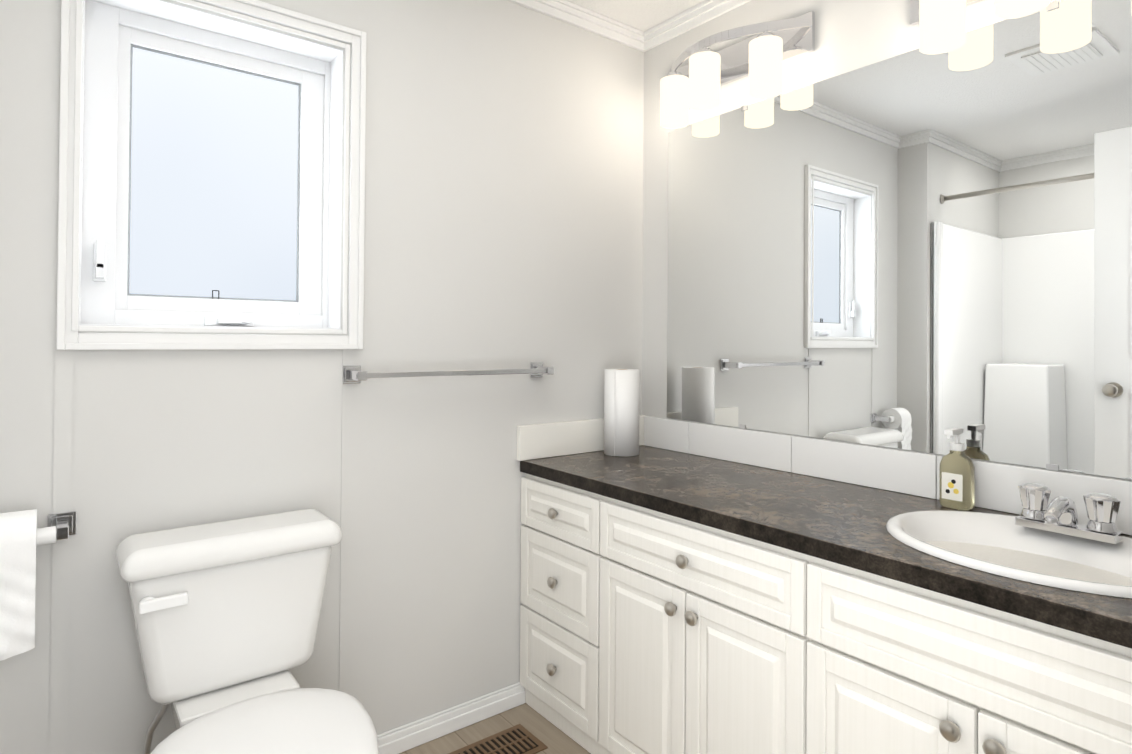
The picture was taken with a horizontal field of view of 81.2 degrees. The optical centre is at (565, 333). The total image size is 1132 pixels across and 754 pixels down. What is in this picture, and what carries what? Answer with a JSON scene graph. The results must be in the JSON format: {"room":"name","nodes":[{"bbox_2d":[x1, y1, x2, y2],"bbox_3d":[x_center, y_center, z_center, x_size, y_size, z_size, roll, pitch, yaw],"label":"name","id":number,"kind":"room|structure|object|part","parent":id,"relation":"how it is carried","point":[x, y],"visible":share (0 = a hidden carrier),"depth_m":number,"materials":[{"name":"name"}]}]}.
{"room":"bathroom","nodes":[
{"label":"bathroom","id":0,"kind":"room"},
{"bbox_2d":[0,0,643,753],"bbox_3d":[-0.849,0.022,1.494,3.090,2.245,0.254,1,-1,-38],"label":"wall","id":1,"kind":"structure","parent":0,"point":[504,188],"depth_m":1.82,"materials":[{"name":"paint"}]},
{"bbox_2d":[0,509,76,660],"bbox_3d":[-1.057,0.474,1.277,0.179,0.264,0.138,1,-1,-38],"label":"paper holder","id":2,"kind":"object","parent":1,"relation":"attached to","point":[22,536],"visible":1,"depth_m":1.24,"materials":[{"name":"white paper"}]},
{"bbox_2d":[49,349,346,753],"bbox_3d":[-0.820,0.557,1.546,0.608,1.044,0.002,1,-1,-38],"label":"trim","id":3,"kind":"structure","parent":1,"relation":"attached to","point":[61,563],"depth_m":1.37,"materials":[{"name":"paint"}]},
{"bbox_2d":[56,0,365,349],"bbox_3d":[-0.792,-0.384,1.560,0.643,0.841,0.020,1,-1,-38],"label":"window frame","id":4,"kind":"structure","parent":1,"relation":"in","point":[68,335],"depth_m":1.55,"materials":[{"name":"white wood"}]},
{"bbox_2d":[78,0,343,329],"bbox_3d":[-0.847,-0.382,1.616,0.554,0.736,0.134,1,-1,-38],"label":"window unit","id":5,"kind":"structure","parent":1,"relation":"in","point":[211,173],"depth_m":1.64,"materials":[{"name":"white plastic"}]},
{"bbox_2d":[342,362,553,383],"bbox_3d":[-0.307,0.110,1.895,0.644,0.048,0.081,1,-1,-38],"label":"towel rail","id":6,"kind":"object","parent":1,"relation":"attached to","point":[353,374],"visible":1,"depth_m":1.81,"materials":[{"name":"silver metal"}]},
{"bbox_2d":[377,682,524,753],"bbox_3d":[-0.691,1.114,1.636,1.419,0.066,0.015,1,-1,-38],"label":"baseboard","id":7,"kind":"structure","parent":1,"relation":"attached to","point":[403,738],"depth_m":1.89,"materials":[{"name":"white wood"}]},
{"bbox_2d":[508,0,647,51],"bbox_3d":[-0.460,-1.066,1.795,1.930,0.055,0.059,1,-1,-38],"label":"crown molding","id":8,"kind":"structure","parent":1,"relation":"attached to","point":[568,12],"depth_m":2.23,"materials":[{"name":"white wood"}]},
{"bbox_2d":[399,703,590,753],"bbox_3d":[0.075,1.165,0.279,3.090,0.050,3.300,1,-1,-38],"label":"floor","id":9,"kind":"structure","parent":0,"point":[554,739],"depth_m":1.90,"materials":[{"name":"wood"}]},
{"bbox_2d":[115,509,378,753],"bbox_3d":[-0.593,0.786,1.276,0.431,0.716,0.700,1,-1,-38],"label":"toilet","id":10,"kind":"object","parent":9,"relation":"on","point":[226,616],"visible":0.98,"depth_m":1.37,"materials":[{"name":"white ceramic"}]},
{"bbox_3d":[-0.798,0.531,1.310,0.084,0.027,0.027,1,-1,-38],"label":"lever","id":11,"kind":"part","parent":10,"relation":"part of","materials":[{"name":"white plastic"}]},
{"bbox_3d":[-0.743,0.619,1.474,0.396,0.283,0.169,1,-1,-38],"label":"tank","id":12,"kind":"part","parent":10,"relation":"part of","materials":[{"name":"white ceramic"}]},
{"bbox_3d":[-0.526,0.764,1.183,0.380,0.047,0.472,1,-1,-38],"label":"seat","id":13,"kind":"part","parent":10,"relation":"part of","materials":[{"name":"white plastic"}]},
{"bbox_2d":[448,724,547,753],"bbox_3d":[-0.222,1.148,1.795,0.325,0.007,0.140,1,-1,-38],"label":"floor vent","id":14,"kind":"object","parent":9,"relation":"in","point":[518,739],"visible":1,"depth_m":1.84,"materials":[{"name":"brown metal"}]},
{"bbox_2d":[520,467,1131,753],"bbox_3d":[0.542,0.794,1.590,0.552,0.724,1.600,1,-1,-38],"label":"bathroom vanity","id":15,"kind":"object","parent":9,"relation":"on","point":[686,587],"depth_m":1.35,"materials":[{"name":"white wood"}]},
{"bbox_2d":[517,443,1131,638],"bbox_3d":[0.554,0.414,1.601,0.530,0.036,1.600,1,-1,-38],"label":"countertop","id":16,"kind":"structure","parent":15,"relation":"on","point":[787,506],"depth_m":1.54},
{"bbox_2d":[604,369,639,456],"bbox_3d":[0.185,0.258,2.196,0.117,0.279,0.116,1,-1,-38],"label":"paper towel roll","id":17,"kind":"object","parent":16,"relation":"on","point":[621,412],"visible":1,"depth_m":2.15,"materials":[{"name":"white paper"}]},
{"bbox_2d":[939,428,974,509],"bbox_3d":[0.887,0.306,1.506,0.070,0.180,0.068,1,-1,-38],"label":"soap bottle","id":18,"kind":"object","parent":16,"relation":"on","point":[957,479],"visible":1,"depth_m":1.49,"materials":[{"name":"beige plastic"}]},
{"bbox_2d":[841,495,1131,606],"bbox_3d":[0.857,0.460,1.204,0.410,0.159,0.510,1,-1,-38],"label":"sink","id":19,"kind":"object","parent":16,"relation":"in","point":[982,538],"depth_m":1.27,"materials":[{"name":"white ceramic"}]},
{"bbox_2d":[1009,479,1128,538],"bbox_3d":[0.948,0.342,1.264,0.125,0.085,0.165,1,-1,-38],"label":"faucet","id":20,"kind":"object","parent":19,"relation":"on","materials":[{"name":"silver metal"}]},
{"bbox_2d":[567,0,704,31],"bbox_3d":[0.092,-1.130,0.301,3.090,0.050,3.300,1,-1,-38],"label":"ceiling","id":21,"kind":"structure","parent":0,"point":[643,15],"depth_m":2.21,"materials":[{"name":"white paint"}]},
{"bbox_2d":[642,0,1131,480],"bbox_3d":[0.822,0.037,1.779,0.100,2.245,1.850,1,-1,-38],"label":"wall","id":22,"kind":"structure","parent":0,"point":[851,35],"depth_m":2.09,"materials":[{"name":"paint"}]},
{"bbox_2d":[644,0,751,51],"bbox_3d":[0.777,-1.057,1.749,0.030,0.055,1.530,1,-1,-38],"label":"crown molding","id":23,"kind":"structure","parent":22,"relation":"attached to","point":[691,18],"depth_m":2.21,"materials":[{"name":"white wood"}]},
{"bbox_2d":[660,11,814,128],"bbox_3d":[0.457,-0.800,2.029,0.187,0.219,0.563,1,-1,-38],"label":"sconce","id":24,"kind":"object","parent":22,"relation":"attached to","point":[765,53],"visible":1,"depth_m":1.96,"materials":[{"name":"white glass"}]},
{"bbox_2d":[644,416,1131,534],"bbox_3d":[0.767,0.346,1.753,0.009,0.105,1.577,1,-1,-38],"label":"backsplash","id":25,"kind":"structure","parent":22,"relation":"attached to","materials":[{"name":"white tile"}]},
{"bbox_2d":[667,0,1131,479],"bbox_3d":[0.800,-0.209,1.722,0.008,1.000,1.455,1,-1,-38],"label":"mirror","id":26,"kind":"object","parent":22,"relation":"attached to","point":[916,250],"visible":0.98,"depth_m":1.61,"materials":[{"name":"silver mirror"}]},
{"bbox_2d":[910,0,1050,53],"bbox_3d":[0.965,-0.773,1.373,0.187,0.219,0.563,1,-1,-38],"label":"sconce","id":27,"kind":"object","parent":22,"relation":"attached to","point":[942,26],"visible":0.98,"depth_m":1.48,"materials":[{"name":"white glass"}]}
]}

